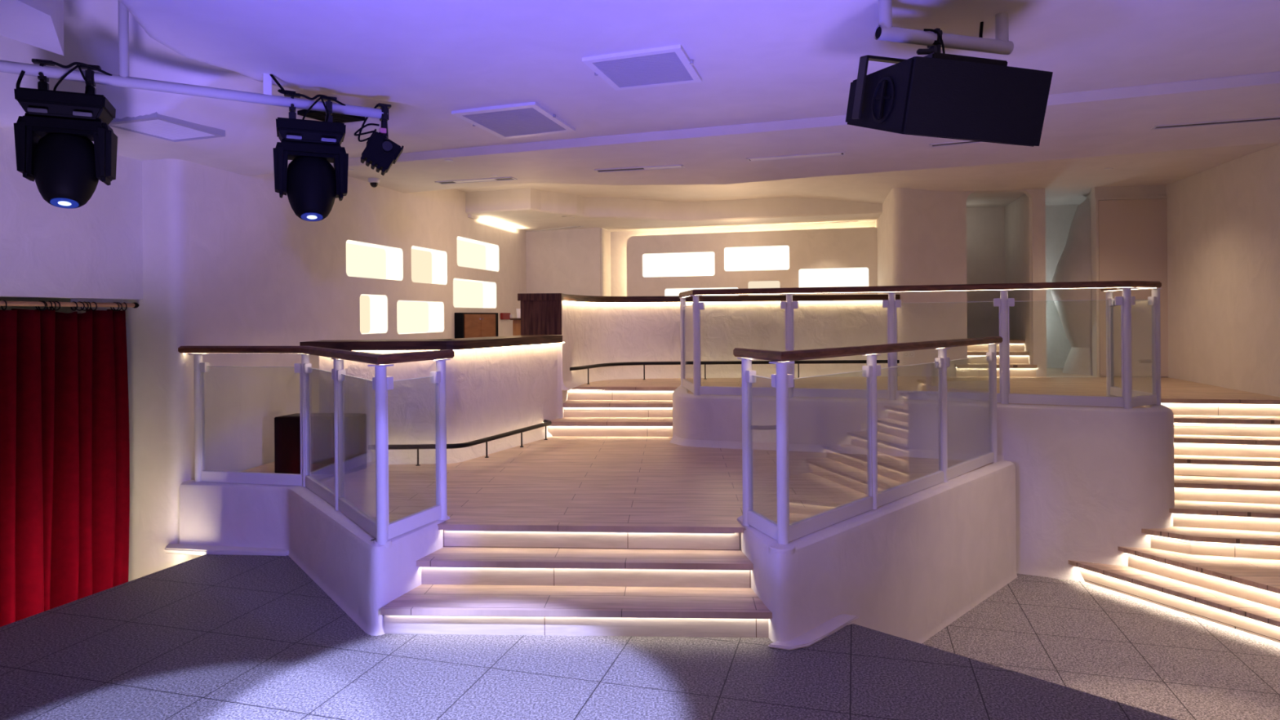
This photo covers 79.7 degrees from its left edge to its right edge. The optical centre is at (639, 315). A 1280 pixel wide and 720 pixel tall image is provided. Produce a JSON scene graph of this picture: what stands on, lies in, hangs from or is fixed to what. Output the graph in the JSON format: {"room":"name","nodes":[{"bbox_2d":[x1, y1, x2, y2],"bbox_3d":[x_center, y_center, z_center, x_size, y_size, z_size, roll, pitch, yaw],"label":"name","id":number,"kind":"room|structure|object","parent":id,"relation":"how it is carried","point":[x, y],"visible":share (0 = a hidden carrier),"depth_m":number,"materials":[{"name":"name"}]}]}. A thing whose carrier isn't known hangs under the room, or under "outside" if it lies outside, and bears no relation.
{"room":"entertainment venue","nodes":[
{"label":"entertainment venue","id":0,"kind":"room"},
{"bbox_2d":[0,0,63,55],"bbox_3d":[-3.346,-1.878,4.042,0.412,0.650,1.018,0,0,-32],"label":"ceiling","id":1,"kind":"structure","parent":0,"point":[39,24],"depth_m":4.12,"materials":[{"name":"paint"}]},
{"bbox_2d":[0,297,71,313],"bbox_3d":[-5.590,0.158,1.693,0.100,4.386,10.503,0,0,12],"label":"wall","id":2,"kind":"structure","parent":0,"point":[63,309],"depth_m":5.90,"materials":[{"name":"white paint"}]},
{"bbox_2d":[0,127,142,299],"bbox_3d":[-5.170,-1.081,1.357,0.220,1.915,10.022,0,0,12],"label":"wall","id":3,"kind":"structure","parent":0,"point":[93,250],"depth_m":5.61,"materials":[{"name":"white paint"}]},
{"bbox_2d":[0,301,138,308],"bbox_3d":[-4.306,-0.083,5.153,0.047,0.048,2.200,0,0,12],"label":"curtain rod","id":4,"kind":"object","parent":3,"relation":"attached to","point":[134,304],"visible":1,"depth_m":5.61,"materials":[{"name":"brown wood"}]},
{"bbox_2d":[0,300,129,626],"bbox_3d":[-4.413,1.113,5.157,0.302,2.436,2.130,0,0,12],"label":"curtain","id":5,"kind":"object","parent":4,"relation":"hanging from","point":[64,441],"visible":0.94,"depth_m":5.71,"materials":[{"name":"red fabric"}]},
{"bbox_2d":[71,298,124,313],"bbox_3d":[-4.277,1.080,6.120,0.060,2.521,0.500,0,0,12],"label":"door frame","id":6,"kind":"structure","parent":3,"relation":"attached to","point":[96,300],"depth_m":6.03,"materials":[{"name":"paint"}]},
{"bbox_2d":[178,480,449,635],"bbox_3d":[-2.395,1.591,5.533,2.866,0.538,0.739,0,0,39],"label":"wall","id":7,"kind":"structure","parent":0,"point":[362,575],"depth_m":5.32,"materials":[{"name":"white paint"}]},
{"bbox_2d":[164,543,288,555],"bbox_3d":[-3.242,1.837,5.995,1.104,0.042,0.140,0,0,8],"label":"trim","id":8,"kind":"structure","parent":7,"relation":"attached to","point":[180,548],"depth_m":5.96,"materials":[{"name":"white paint"}]},
{"bbox_2d":[177,346,454,545],"bbox_3d":[-2.407,0.785,5.568,2.916,1.102,0.708,0,0,38],"label":"glass railing","id":9,"kind":"object","parent":7,"relation":"on","point":[380,529],"visible":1,"depth_m":5.20,"materials":[{"name":"clear glass"}]},
{"bbox_2d":[200,164,526,471],"bbox_3d":[-2.833,0.136,10.353,0.030,4.386,8.100,0,0,12],"label":"wall","id":10,"kind":"structure","parent":0,"point":[271,276],"depth_m":7.46,"materials":[{"name":"white paint"}]},
{"bbox_2d":[360,293,387,333],"bbox_3d":[-3.229,-0.018,8.995,0.240,0.478,0.624,0,0,12],"label":"wall niche","id":11,"kind":"object","parent":10,"relation":"attached to","point":[373,308],"visible":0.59,"depth_m":9.28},
{"bbox_2d":[346,240,403,280],"bbox_3d":[-3.223,-0.638,9.051,0.240,0.425,1.261,0,0,12],"label":"wall niche","id":12,"kind":"object","parent":10,"relation":"attached to","point":[363,260],"visible":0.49,"depth_m":9.38,"materials":[{"name":"paint"}]},
{"bbox_2d":[396,300,444,333],"bbox_3d":[-2.992,0.019,10.127,0.240,0.442,1.307,0,0,12],"label":"wall niche","id":13,"kind":"object","parent":10,"relation":"attached to","point":[412,317],"visible":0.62,"depth_m":10.51,"materials":[{"name":"paint"}]},
{"bbox_2d":[411,245,447,284],"bbox_3d":[-2.949,-0.668,10.361,0.240,0.492,1.050,0,0,12],"label":"box","id":14,"kind":"object","parent":10,"relation":"attached to","point":[428,265],"visible":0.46,"depth_m":10.78,"materials":[{"name":"paint"}]},
{"bbox_2d":[453,278,496,308],"bbox_3d":[-2.640,-0.331,11.823,0.240,0.445,1.630,0,0,12],"label":"box","id":15,"kind":"object","parent":10,"relation":"attached to","point":[467,293],"visible":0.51,"depth_m":12.28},
{"bbox_2d":[457,235,498,271],"bbox_3d":[-2.618,-0.944,11.951,0.240,0.460,1.620,0,0,12],"label":"box","id":16,"kind":"object","parent":10,"relation":"attached to","point":[471,253],"visible":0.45,"depth_m":12.38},
{"bbox_2d":[467,213,493,221],"bbox_3d":[-2.473,-1.515,11.942,0.049,0.090,0.860,0,0,12],"label":"trim","id":17,"kind":"structure","parent":10,"relation":"attached to","point":[469,215],"depth_m":11.70,"materials":[{"name":"paint"}]},
{"bbox_2d":[500,312,514,319],"bbox_3d":[-2.234,0.008,12.921,0.088,0.110,0.430,0,0,12],"label":"fire alarm","id":18,"kind":"object","parent":10,"relation":"attached to","point":[503,315],"visible":0.97,"depth_m":12.87,"materials":[{"name":"red plastic"}]},
{"bbox_2d":[557,343,567,418],"bbox_3d":[-1.033,0.825,8.975,0.320,1.034,0.550,0,0,0],"label":"wall","id":19,"kind":"structure","parent":0,"point":[562,394],"depth_m":8.79,"materials":[{"name":"white paint"}]},
{"bbox_2d":[525,227,611,296],"bbox_3d":[-1.458,0.125,14.025,1.807,4.386,0.908,0,0,8],"label":"wall","id":20,"kind":"structure","parent":0,"point":[576,261],"depth_m":13.69,"materials":[{"name":"white paint"}]},
{"bbox_2d":[0,554,1177,719],"bbox_3d":[-0.335,1.848,1.097,11.699,0.050,9.994,0,0,0],"label":"floor","id":21,"kind":"structure","parent":0,"point":[206,637],"depth_m":3.94,"materials":[{"name":"tile"}]},
{"bbox_2d":[124,159,202,582],"bbox_3d":[-3.937,0.144,6.326,0.542,4.386,0.258,0,0,14],"label":"wall pier","id":22,"kind":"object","parent":21,"relation":"on","point":[168,316],"visible":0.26,"depth_m":6.20,"materials":[{"name":"white paint"}]},
{"bbox_2d":[380,529,772,637],"bbox_3d":[-0.342,1.597,4.660,2.242,0.452,0.688,0,0,3],"label":"wooden staircase","id":23,"kind":"structure","parent":21,"relation":"on","point":[481,582],"depth_m":4.64,"materials":[{"name":"brown wood"}]},
{"bbox_2d":[387,614,746,618],"bbox_3d":[-0.355,1.702,4.355,2.181,0.014,0.115,0,0,0],"label":"light","id":24,"kind":"object","parent":23,"relation":"on","point":[420,616],"depth_m":4.34,"materials":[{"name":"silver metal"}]},
{"bbox_2d":[419,566,751,570],"bbox_3d":[-0.342,1.540,4.697,2.054,0.014,0.129,0,0,0],"label":"light","id":25,"kind":"object","parent":23,"relation":"on","point":[446,568],"depth_m":4.69,"materials":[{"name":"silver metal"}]},
{"bbox_2d":[444,529,734,533],"bbox_3d":[-0.331,1.378,4.912,1.863,0.014,0.139,0,0,0],"label":"light","id":26,"kind":"object","parent":23,"relation":"on","point":[446,531],"depth_m":4.93,"materials":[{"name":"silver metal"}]},
{"bbox_2d":[241,435,993,533],"bbox_3d":[-0.179,1.353,6.680,6.780,0.034,4.640,0,0,0],"label":"floor","id":27,"kind":"structure","parent":0,"point":[652,484],"depth_m":6.04,"materials":[{"name":"brown wood"}]},
{"bbox_2d":[274,413,366,474],"bbox_3d":[-2.786,1.110,6.700,0.697,0.492,0.290,0,0,7],"label":"cube","id":28,"kind":"object","parent":27,"relation":"on","point":[286,428],"visible":0.66,"depth_m":6.58,"materials":[{"name":"black paint"}]},
{"bbox_2d":[299,335,564,464],"bbox_3d":[-1.768,0.787,7.598,2.902,1.123,1.242,0,0,-39],"label":"bar counter","id":29,"kind":"object","parent":27,"relation":"on","point":[495,385],"depth_m":7.15,"materials":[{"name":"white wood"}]},
{"bbox_2d":[299,335,562,351],"bbox_3d":[-1.829,0.267,7.552,2.755,0.082,1.242,0,0,-39],"label":"countertop","id":30,"kind":"structure","parent":29,"relation":"on","point":[509,340],"depth_m":6.90,"materials":[{"name":"brown wood"}]},
{"bbox_2d":[368,419,551,466],"bbox_3d":[-1.528,1.251,7.531,0.642,0.191,2.170,0,0,40],"label":"rail","id":31,"kind":"object","parent":29,"relation":"attached to","point":[546,423],"visible":0.96,"depth_m":7.06,"materials":[{"name":"black metal"}]},
{"bbox_2d":[547,389,674,436],"bbox_3d":[-0.289,1.111,8.829,1.453,0.452,0.818,0,0,6],"label":"wooden staircase","id":32,"kind":"structure","parent":27,"relation":"on","point":[586,412],"depth_m":8.81,"materials":[{"name":"brown wood"}]},
{"bbox_2d":[547,425,672,426],"bbox_3d":[-0.324,1.214,8.473,1.411,0.014,0.119,0,0,0],"label":"light","id":33,"kind":"object","parent":32,"relation":"on","point":[548,425],"depth_m":8.47,"materials":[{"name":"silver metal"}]},
{"bbox_2d":[563,406,672,407],"bbox_3d":[-0.290,1.052,8.838,1.441,0.014,0.129,0,0,0],"label":"light","id":34,"kind":"object","parent":32,"relation":"on","point":[563,406],"depth_m":8.83,"materials":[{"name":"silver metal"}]},
{"bbox_2d":[567,389,674,391],"bbox_3d":[-0.226,0.891,9.161,1.391,0.014,0.174,0,0,0],"label":"light","id":35,"kind":"object","parent":32,"relation":"on","point":[570,389],"depth_m":9.17,"materials":[{"name":"silver metal"}]},
{"bbox_2d":[0,0,1279,175],"bbox_3d":[0.736,-1.741,2.600,15.500,0.890,13.400,0,0,0],"label":"ceiling","id":36,"kind":"structure","parent":0,"point":[756,61],"depth_m":4.83,"materials":[{"name":"paint"}]},
{"bbox_2d":[108,111,225,142],"bbox_3d":[-3.280,-1.354,5.373,0.251,0.212,0.787,0,0,35],"label":"ceiling vent","id":37,"kind":"object","parent":36,"relation":"in","point":[157,126],"visible":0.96,"depth_m":5.37,"materials":[{"name":"grey metal"}]},
{"bbox_2d":[112,119,214,139],"bbox_3d":[-3.293,-1.302,5.378,0.207,0.086,0.661,0,0,33],"label":"grille","id":38,"kind":"object","parent":37,"relation":"attached to","point":[165,129],"depth_m":5.38,"materials":[{"name":"metal"}]},
{"bbox_2d":[0,0,383,118],"bbox_3d":[-3.260,-1.787,4.641,3.358,0.774,0.068,0,0,-31],"label":"pipe","id":39,"kind":"object","parent":36,"relation":"attached to","point":[122,79],"visible":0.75,"depth_m":4.78,"materials":[{"name":"grey"}]},
{"bbox_2d":[15,58,111,93],"bbox_3d":[-3.391,-1.381,4.518,0.463,0.240,0.070,0,0,-28],"label":"power cable","id":40,"kind":"object","parent":39,"relation":"hanging from","point":[22,73],"visible":0.81,"depth_m":4.51,"materials":[{"name":"black plastic"}]},
{"bbox_2d":[13,58,117,208],"bbox_3d":[-3.395,-1.068,4.545,0.468,0.864,0.348,0,0,-24],"label":"light","id":41,"kind":"object","parent":39,"relation":"hanging from","point":[55,147],"visible":0.99,"depth_m":4.44,"materials":[{"name":"black plastic"}]},
{"bbox_2d":[269,74,345,121],"bbox_3d":[-2.259,-1.468,5.204,0.500,0.360,0.068,0,0,-29],"label":"power cable","id":42,"kind":"object","parent":39,"relation":"hanging from","point":[282,90],"visible":0.87,"depth_m":5.18,"materials":[{"name":"black plastic"}]},
{"bbox_2d":[272,93,348,221],"bbox_3d":[-2.248,-1.077,5.242,0.468,0.864,0.348,0,0,-24],"label":"light","id":43,"kind":"object","parent":39,"relation":"hanging from","point":[311,184],"visible":0.98,"depth_m":5.13,"materials":[{"name":"black plastic"}]},
{"bbox_2d":[354,102,404,175],"bbox_3d":[-1.872,-1.266,5.497,0.334,0.498,0.240,0,0,-20],"label":"light","id":44,"kind":"object","parent":39,"relation":"attached to","point":[380,152],"visible":0.99,"depth_m":5.44,"materials":[{"name":"black metal"}]},
{"bbox_2d":[297,109,364,123],"bbox_3d":[-2.476,-1.649,6.150,0.165,0.171,0.498,0,0,40],"label":"ceiling vent","id":45,"kind":"object","parent":36,"relation":"in","point":[318,115],"visible":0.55,"depth_m":6.14,"materials":[{"name":"black plastic"}]},
{"bbox_2d":[306,111,357,122],"bbox_3d":[-2.476,-1.594,6.147,0.139,0.051,0.412,0,0,40],"label":"grille","id":46,"kind":"object","parent":45,"relation":"attached to","point":[337,117],"depth_m":6.15,"materials":[{"name":"black plastic"}]},
{"bbox_2d":[451,102,575,139],"bbox_3d":[-1.014,-1.656,6.380,0.770,0.128,0.938,0,0,18],"label":"ceiling vent","id":47,"kind":"object","parent":36,"relation":"in","point":[530,118],"visible":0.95,"depth_m":6.28,"materials":[{"name":"metal"}]},
{"bbox_2d":[462,107,565,136],"bbox_3d":[-1.017,-1.603,6.377,0.617,0.014,0.815,0,0,15],"label":"grille","id":48,"kind":"object","parent":47,"relation":"attached to","point":[499,122],"depth_m":6.30,"materials":[{"name":"grey"}]},
{"bbox_2d":[582,44,702,90],"bbox_3d":[0.036,-1.666,5.051,0.680,0.124,0.698,0,0,19],"label":"ceiling vent","id":49,"kind":"object","parent":36,"relation":"in","point":[668,65],"visible":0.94,"depth_m":4.99,"materials":[{"name":"metal"}]},
{"bbox_2d":[592,52,693,87],"bbox_3d":[0.036,-1.614,5.044,0.551,0.008,0.592,0,0,17],"label":"grille","id":50,"kind":"object","parent":49,"relation":"attached to","point":[621,69],"depth_m":5.00,"materials":[{"name":"grey"}]},
{"bbox_2d":[874,0,1013,54],"bbox_3d":[1.623,-1.550,4.077,0.831,0.246,0.072,0,0,-17],"label":"pipe","id":51,"kind":"object","parent":36,"relation":"attached to","point":[885,31],"visible":0.94,"depth_m":4.05,"materials":[{"name":"metal"}]},
{"bbox_2d":[978,22,983,37],"bbox_3d":[1.894,-1.565,4.255,0.022,0.190,0.127,0,0,27],"label":"power cable","id":52,"kind":"object","parent":36,"relation":"hanging from","point":[980,35],"visible":0.55,"depth_m":4.26,"materials":[{"name":"black plastic"}]},
{"bbox_2d":[465,187,882,231],"bbox_3d":[0.675,-1.760,12.932,7.160,0.410,4.090,0,0,-7],"label":"ceiling","id":53,"kind":"structure","parent":0,"point":[528,200],"depth_m":12.19,"materials":[{"name":"paint"}]},
{"bbox_2d":[532,225,583,231],"bbox_3d":[-1.464,-1.544,13.530,1.174,0.028,0.100,0,0,37],"label":"ceiling vent","id":54,"kind":"object","parent":53,"relation":"in","point":[580,225],"visible":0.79,"depth_m":13.52,"materials":[{"name":"metal"}]},
{"bbox_2d":[610,222,875,296],"bbox_3d":[1.977,-0.389,13.519,5.400,3.414,0.100,0,0,16],"label":"wall niche","id":55,"kind":"object","parent":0,"point":[618,239],"depth_m":13.99,"materials":[{"name":"white paint"}]},
{"bbox_2d":[626,226,877,296],"bbox_3d":[1.879,-0.270,13.209,4.377,2.350,0.050,0,0,16],"label":"wall panel","id":56,"kind":"object","parent":55,"relation":"in","point":[845,247],"visible":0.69,"depth_m":13.14,"materials":[{"name":"white paint"}]},
{"bbox_2d":[642,251,715,277],"bbox_3d":[0.683,-0.902,13.558,1.326,0.441,0.070,0,0,16],"label":"box","id":57,"kind":"object","parent":56,"relation":"attached to","point":[685,264],"visible":1,"depth_m":13.59,"materials":[{"name":"white"}]},
{"bbox_2d":[664,287,738,296],"bbox_3d":[1.082,-0.275,13.447,1.335,0.440,0.070,0,0,16],"label":"wall light","id":58,"kind":"object","parent":56,"relation":"attached to","point":[668,292],"visible":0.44,"depth_m":13.57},
{"bbox_2d":[724,245,789,271],"bbox_3d":[2.007,-0.982,13.186,1.136,0.435,0.070,0,0,16],"label":"box","id":59,"kind":"object","parent":56,"relation":"attached to","point":[769,257],"visible":1,"depth_m":13.21,"materials":[{"name":"white"}]},
{"bbox_2d":[748,280,780,295],"bbox_3d":[2.132,-0.384,13.153,0.564,0.440,0.070,0,0,16],"label":"box","id":60,"kind":"object","parent":56,"relation":"attached to","point":[761,284],"visible":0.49,"depth_m":13.18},
{"bbox_2d":[799,267,868,287],"bbox_3d":[3.240,-0.589,12.842,1.154,0.431,0.070,0,0,16],"label":"box","id":61,"kind":"object","parent":56,"relation":"attached to","point":[842,277],"visible":0.69,"depth_m":12.87,"materials":[{"name":"white"}]},
{"bbox_2d":[795,220,858,225],"bbox_3d":[3.157,-1.581,13.004,1.054,0.028,0.080,0,0,25],"label":"diffuser","id":62,"kind":"object","parent":55,"relation":"attached to","point":[855,220],"visible":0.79,"depth_m":13.00,"materials":[{"name":"white paint"}]},
{"bbox_2d":[329,71,1279,193],"bbox_3d":[1.837,-1.735,7.357,15.114,0.420,2.530,0,0,20],"label":"ceiling","id":63,"kind":"structure","parent":0,"point":[1119,121],"depth_m":7.20,"materials":[{"name":"paint"}]},
{"bbox_2d":[368,177,380,187],"bbox_3d":[-3.000,-1.496,8.647,0.132,0.100,0.132,0,0,0],"label":"dome camera","id":64,"kind":"object","parent":63,"relation":"attached to","point":[374,182],"visible":1,"depth_m":8.61,"materials":[{"name":"white plastic"}]},
{"bbox_2d":[434,177,517,184],"bbox_3d":[-1.887,-1.561,8.806,0.972,0.028,0.150,0,0,16],"label":"ceiling vent","id":65,"kind":"object","parent":63,"relation":"in","point":[500,179],"visible":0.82,"depth_m":8.80,"materials":[{"name":"metal"}]},
{"bbox_2d":[594,164,684,172],"bbox_3d":[-0.006,-1.576,8.168,0.963,0.028,0.140,0,0,13],"label":"ceiling vent","id":66,"kind":"object","parent":63,"relation":"in","point":[673,166],"visible":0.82,"depth_m":8.16,"materials":[{"name":"metal"}]},
{"bbox_2d":[746,151,845,161],"bbox_3d":[1.544,-1.588,7.614,0.958,0.028,0.140,0,0,17],"label":"ceiling vent","id":67,"kind":"object","parent":63,"relation":"in","point":[836,153],"visible":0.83,"depth_m":7.59,"materials":[{"name":"metal"}]},
{"bbox_2d":[845,27,1053,146],"bbox_3d":[1.579,-1.177,4.043,0.798,0.667,0.762,0,0,-10],"label":"loudspeaker","id":68,"kind":"object","parent":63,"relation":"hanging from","point":[936,94],"visible":1,"depth_m":3.73,"materials":[{"name":"black paint"}]},
{"bbox_2d":[902,56,1053,146],"bbox_3d":[1.651,-1.039,3.728,0.746,0.390,0.116,0,0,-10],"label":"grille","id":69,"kind":"object","parent":68,"relation":"attached to","point":[966,98],"depth_m":3.71,"materials":[{"name":"black"}]},
{"bbox_2d":[929,140,983,147],"bbox_3d":[2.977,-1.600,7.036,0.592,0.028,0.120,0,0,25],"label":"ceiling vent","id":70,"kind":"object","parent":63,"relation":"in","point":[964,142],"visible":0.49,"depth_m":7.08,"materials":[{"name":"metal"}]},
{"bbox_2d":[1150,115,1279,129],"bbox_3d":[4.871,-1.615,6.356,1.067,0.028,0.120,0,0,19],"label":"ceiling vent","id":71,"kind":"object","parent":63,"relation":"in","point":[1268,118],"visible":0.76,"depth_m":6.38,"materials":[{"name":"metal"}]},
{"bbox_2d":[455,142,1279,208],"bbox_3d":[1.736,-1.759,10.400,13.500,0.230,9.200,0,0,0],"label":"ceiling","id":72,"kind":"structure","parent":0,"point":[1064,181],"depth_m":9.96,"materials":[{"name":"paint"}]},
{"bbox_2d":[737,460,1017,644],"bbox_3d":[1.797,1.790,5.680,0.695,1.004,3.544,0,0,45],"label":"wall","id":73,"kind":"structure","parent":0,"point":[909,566],"depth_m":5.20,"materials":[{"name":"white paint"}]},
{"bbox_2d":[768,613,859,649],"bbox_3d":[1.020,1.803,4.366,0.718,0.018,0.146,0,0,-39],"label":"trim","id":74,"kind":"structure","parent":73,"relation":"attached to","point":[834,624],"depth_m":4.33,"materials":[{"name":"white paint"}]},
{"bbox_2d":[733,336,1002,544],"bbox_3d":[1.817,0.750,5.751,0.582,1.106,3.516,0,0,44],"label":"glass railing","id":75,"kind":"object","parent":73,"relation":"on","point":[782,531],"visible":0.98,"depth_m":4.91,"materials":[{"name":"white metal"}]},
{"bbox_2d":[871,76,894,123],"bbox_3d":[1.242,-1.100,3.911,0.029,0.231,0.230,0,0,-11],"label":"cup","id":76,"kind":"object","parent":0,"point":[882,91],"depth_m":3.89,"materials":[{"name":"black plastic"}]},
{"bbox_2d":[875,187,909,376],"bbox_3d":[3.904,-0.587,11.683,0.498,2.848,2.628,0,0,9],"label":"wall","id":77,"kind":"structure","parent":0,"point":[892,224],"depth_m":10.44,"materials":[{"name":"white paint"}]},
{"bbox_2d":[672,385,1174,582],"bbox_3d":[2.479,1.546,7.788,4.884,1.480,1.418,0,0,22],"label":"wall","id":78,"kind":"structure","parent":0,"point":[1089,480],"depth_m":6.71,"materials":[{"name":"white paint"}]},
{"bbox_2d":[669,434,1004,461],"bbox_3d":[1.754,1.280,7.394,3.183,0.080,0.222,0,0,22],"label":"trim","id":79,"kind":"structure","parent":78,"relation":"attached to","point":[675,440],"depth_m":7.40,"materials":[{"name":"white paint"}]},
{"bbox_2d":[679,280,1161,408],"bbox_3d":[2.485,0.263,7.707,4.612,1.098,1.280,0,0,17],"label":"glass railing","id":80,"kind":"object","parent":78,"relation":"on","point":[1127,397],"visible":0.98,"depth_m":7.22,"materials":[{"name":"clear glass"}]},
{"bbox_2d":[571,368,1279,408],"bbox_3d":[2.707,0.843,10.560,10.000,0.034,8.080,0,0,0],"label":"floor","id":81,"kind":"structure","parent":0,"point":[1172,390],"depth_m":9.07,"materials":[{"name":"brown wood"}]},
{"bbox_2d":[517,293,900,390],"bbox_3d":[0.857,0.287,10.207,5.325,1.108,1.742,0,0,-21],"label":"bar counter","id":82,"kind":"object","parent":81,"relation":"on","point":[593,330],"depth_m":10.40,"materials":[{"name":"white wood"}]},
{"bbox_2d":[561,293,900,302],"bbox_3d":[0.881,-0.227,10.226,5.268,0.080,1.707,0,0,-21],"label":"countertop","id":83,"kind":"structure","parent":82,"relation":"on","point":[566,297],"depth_m":10.28,"materials":[{"name":"brown wood"}]},
{"bbox_2d":[569,360,899,384],"bbox_3d":[1.199,0.720,10.042,4.407,0.237,0.802,0,0,-12],"label":"rail","id":84,"kind":"object","parent":82,"relation":"attached to","point":[811,362],"visible":0.89,"depth_m":10.15,"materials":[{"name":"black metal"}]},
{"bbox_2d":[955,338,1037,377],"bbox_3d":[4.788,0.576,10.652,1.134,0.468,1.012,0,0,8],"label":"staircase","id":85,"kind":"structure","parent":81,"relation":"on","point":[1020,366],"depth_m":10.36,"materials":[{"name":"brown wood"}]},
{"bbox_2d":[955,367,1036,368],"bbox_3d":[4.728,0.692,10.178,0.999,0.014,0.159,0,0,0],"label":"light","id":86,"kind":"object","parent":85,"relation":"on","point":[956,367],"depth_m":10.18,"materials":[{"name":"silver metal"}]},
{"bbox_2d":[967,354,1029,355],"bbox_3d":[4.762,0.535,10.438,1.070,0.014,0.159,0,0,0],"label":"light","id":87,"kind":"object","parent":85,"relation":"on","point":[967,354],"depth_m":10.41,"materials":[{"name":"silver metal"}]},
{"bbox_2d":[966,204,1079,368],"bbox_3d":[5.714,-0.612,11.342,3.028,2.828,1.860,0,0,0],"label":"wall","id":88,"kind":"structure","parent":0,"point":[985,226],"depth_m":11.80,"materials":[{"name":"white paint"}]},
{"bbox_2d":[1028,197,1031,364],"bbox_3d":[5.284,-0.583,10.214,0.184,2.778,0.184,0,0,0],"label":"wall column","id":89,"kind":"structure","parent":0,"point":[1029,200],"depth_m":10.21,"materials":[{"name":"white paint"}]},
{"bbox_2d":[907,184,1167,377],"bbox_3d":[5.329,-0.584,10.166,3.400,2.878,0.120,0,0,10],"label":"wall","id":90,"kind":"structure","parent":0,"point":[937,220],"depth_m":10.30,"materials":[{"name":"white paint"}]},
{"bbox_2d":[902,351,914,357],"bbox_3d":[3.642,0.523,10.389,0.150,0.078,0.014,0,0,9],"label":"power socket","id":91,"kind":"object","parent":90,"relation":"attached to","point":[905,354],"visible":1,"depth_m":10.38,"materials":[{"name":"white plastic"}]},
{"bbox_2d":[1094,195,1168,377],"bbox_3d":[6.400,-0.370,9.915,0.928,2.334,0.030,0,0,10],"label":"door","id":92,"kind":"structure","parent":90,"relation":"in","point":[1131,235],"depth_m":9.91,"materials":[{"name":"white paint"}]},
{"bbox_2d":[1004,191,1092,363],"bbox_3d":[6.028,-0.614,10.945,1.219,2.828,1.611,0,0,14],"label":"wall","id":93,"kind":"structure","parent":0,"point":[1016,213],"depth_m":10.93,"materials":[{"name":"white paint"}]},
{"bbox_2d":[1050,197,1092,375],"bbox_3d":[6.386,-0.469,10.616,1.237,2.532,1.237,0,0,0],"label":"column","id":94,"kind":"structure","parent":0,"point":[1074,264],"depth_m":10.44,"materials":[{"name":"white paint"}]},
{"bbox_2d":[921,573,1279,719],"bbox_3d":[0.769,2.340,2.150,15.500,0.080,12.700,0,0,0],"label":"floor","id":95,"kind":"structure","parent":0,"point":[1082,636],"depth_m":5.25,"materials":[{"name":"tile"}]},
{"bbox_2d":[1068,402,1279,642],"bbox_3d":[5.535,1.550,6.026,2.698,1.424,3.510,0,0,-27],"label":"wooden staircase","id":96,"kind":"structure","parent":95,"relation":"on","point":[1218,562],"depth_m":6.37,"materials":[{"name":"brown wood"}]},
{"bbox_2d":[1074,565,1279,627],"bbox_3d":[4.434,2.150,5.293,0.003,0.014,3.219,0,0,-27],"label":"light","id":97,"kind":"object","parent":96,"relation":"on","point":[1090,570],"depth_m":5.86,"materials":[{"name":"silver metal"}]},
{"bbox_2d":[1124,551,1279,594],"bbox_3d":[4.589,1.987,5.479,0.003,0.014,2.372,0,0,-27],"label":"light","id":98,"kind":"object","parent":96,"relation":"on","point":[1174,565],"depth_m":5.92,"materials":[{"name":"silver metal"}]},
{"bbox_2d":[1146,533,1279,546],"bbox_3d":[5.100,1.821,6.079,1.919,0.014,0.130,0,0,20],"label":"light","id":99,"kind":"object","parent":96,"relation":"on","point":[1171,537],"depth_m":6.19,"materials":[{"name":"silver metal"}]},
{"bbox_2d":[1160,402,1279,404],"bbox_3d":[5.578,0.845,7.399,1.599,0.014,0.003,0,0,11],"label":"light","id":100,"kind":"object","parent":96,"relation":"on","point":[1162,403],"depth_m":7.42,"materials":[{"name":"white plastic"}]},
{"bbox_2d":[1172,512,1279,519],"bbox_3d":[5.418,1.656,6.240,1.968,0.014,0.003,0,0,14],"label":"light","id":101,"kind":"object","parent":96,"relation":"on","point":[1204,515],"depth_m":6.37,"materials":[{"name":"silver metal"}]},
{"bbox_2d":[1173,486,1279,491],"bbox_3d":[5.484,1.493,6.536,1.816,0.014,0.003,0,0,13],"label":"light","id":102,"kind":"object","parent":96,"relation":"on","point":[1176,488],"depth_m":6.62,"materials":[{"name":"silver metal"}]},
{"bbox_2d":[1173,462,1279,466],"bbox_3d":[5.543,1.331,6.810,1.693,0.014,0.003,0,0,13],"label":"light","id":103,"kind":"object","parent":96,"relation":"on","point":[1175,464],"depth_m":6.87,"materials":[{"name":"white plastic"}]},
{"bbox_2d":[1173,441,1279,445],"bbox_3d":[5.542,1.169,6.975,1.700,0.014,0.003,0,0,14],"label":"light","id":104,"kind":"object","parent":96,"relation":"on","point":[1175,443],"depth_m":7.01,"materials":[{"name":"white plastic"}]},
{"bbox_2d":[1173,422,1279,425],"bbox_3d":[5.560,1.007,7.169,1.650,0.014,0.003,0,0,13],"label":"light","id":105,"kind":"object","parent":96,"relation":"on","point":[1175,423],"depth_m":7.18,"materials":[{"name":"white plastic"}]},
{"bbox_2d":[1166,143,1279,396],"bbox_3d":[6.223,0.063,3.060,0.596,4.386,14.322,0,0,3],"label":"wall","id":106,"kind":"structure","parent":0,"point":[1224,220],"depth_m":8.39,"materials":[{"name":"white paint"}]},
{"bbox_3d":[-2.089,1.365,11.500,2.000,0.032,5.800,0,0,0],"label":"floor","id":107,"kind":"structure","parent":0,"visible":0},
{"bbox_2d":[454,312,498,338],"bbox_3d":[-2.454,0.654,11.670,0.159,1.399,1.330,0,0,12],"label":"cabinet","id":108,"kind":"object","parent":107,"relation":"on","point":[467,325],"visible":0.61,"depth_m":11.43,"materials":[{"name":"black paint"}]},
{"bbox_2d":[510,318,520,335],"bbox_3d":[-1.544,0.689,10.645,0.440,1.314,0.450,0,0,0],"label":"cabinet","id":109,"kind":"object","parent":107,"relation":"on","point":[516,322],"visible":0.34,"depth_m":10.45,"materials":[{"name":"brown wood"}]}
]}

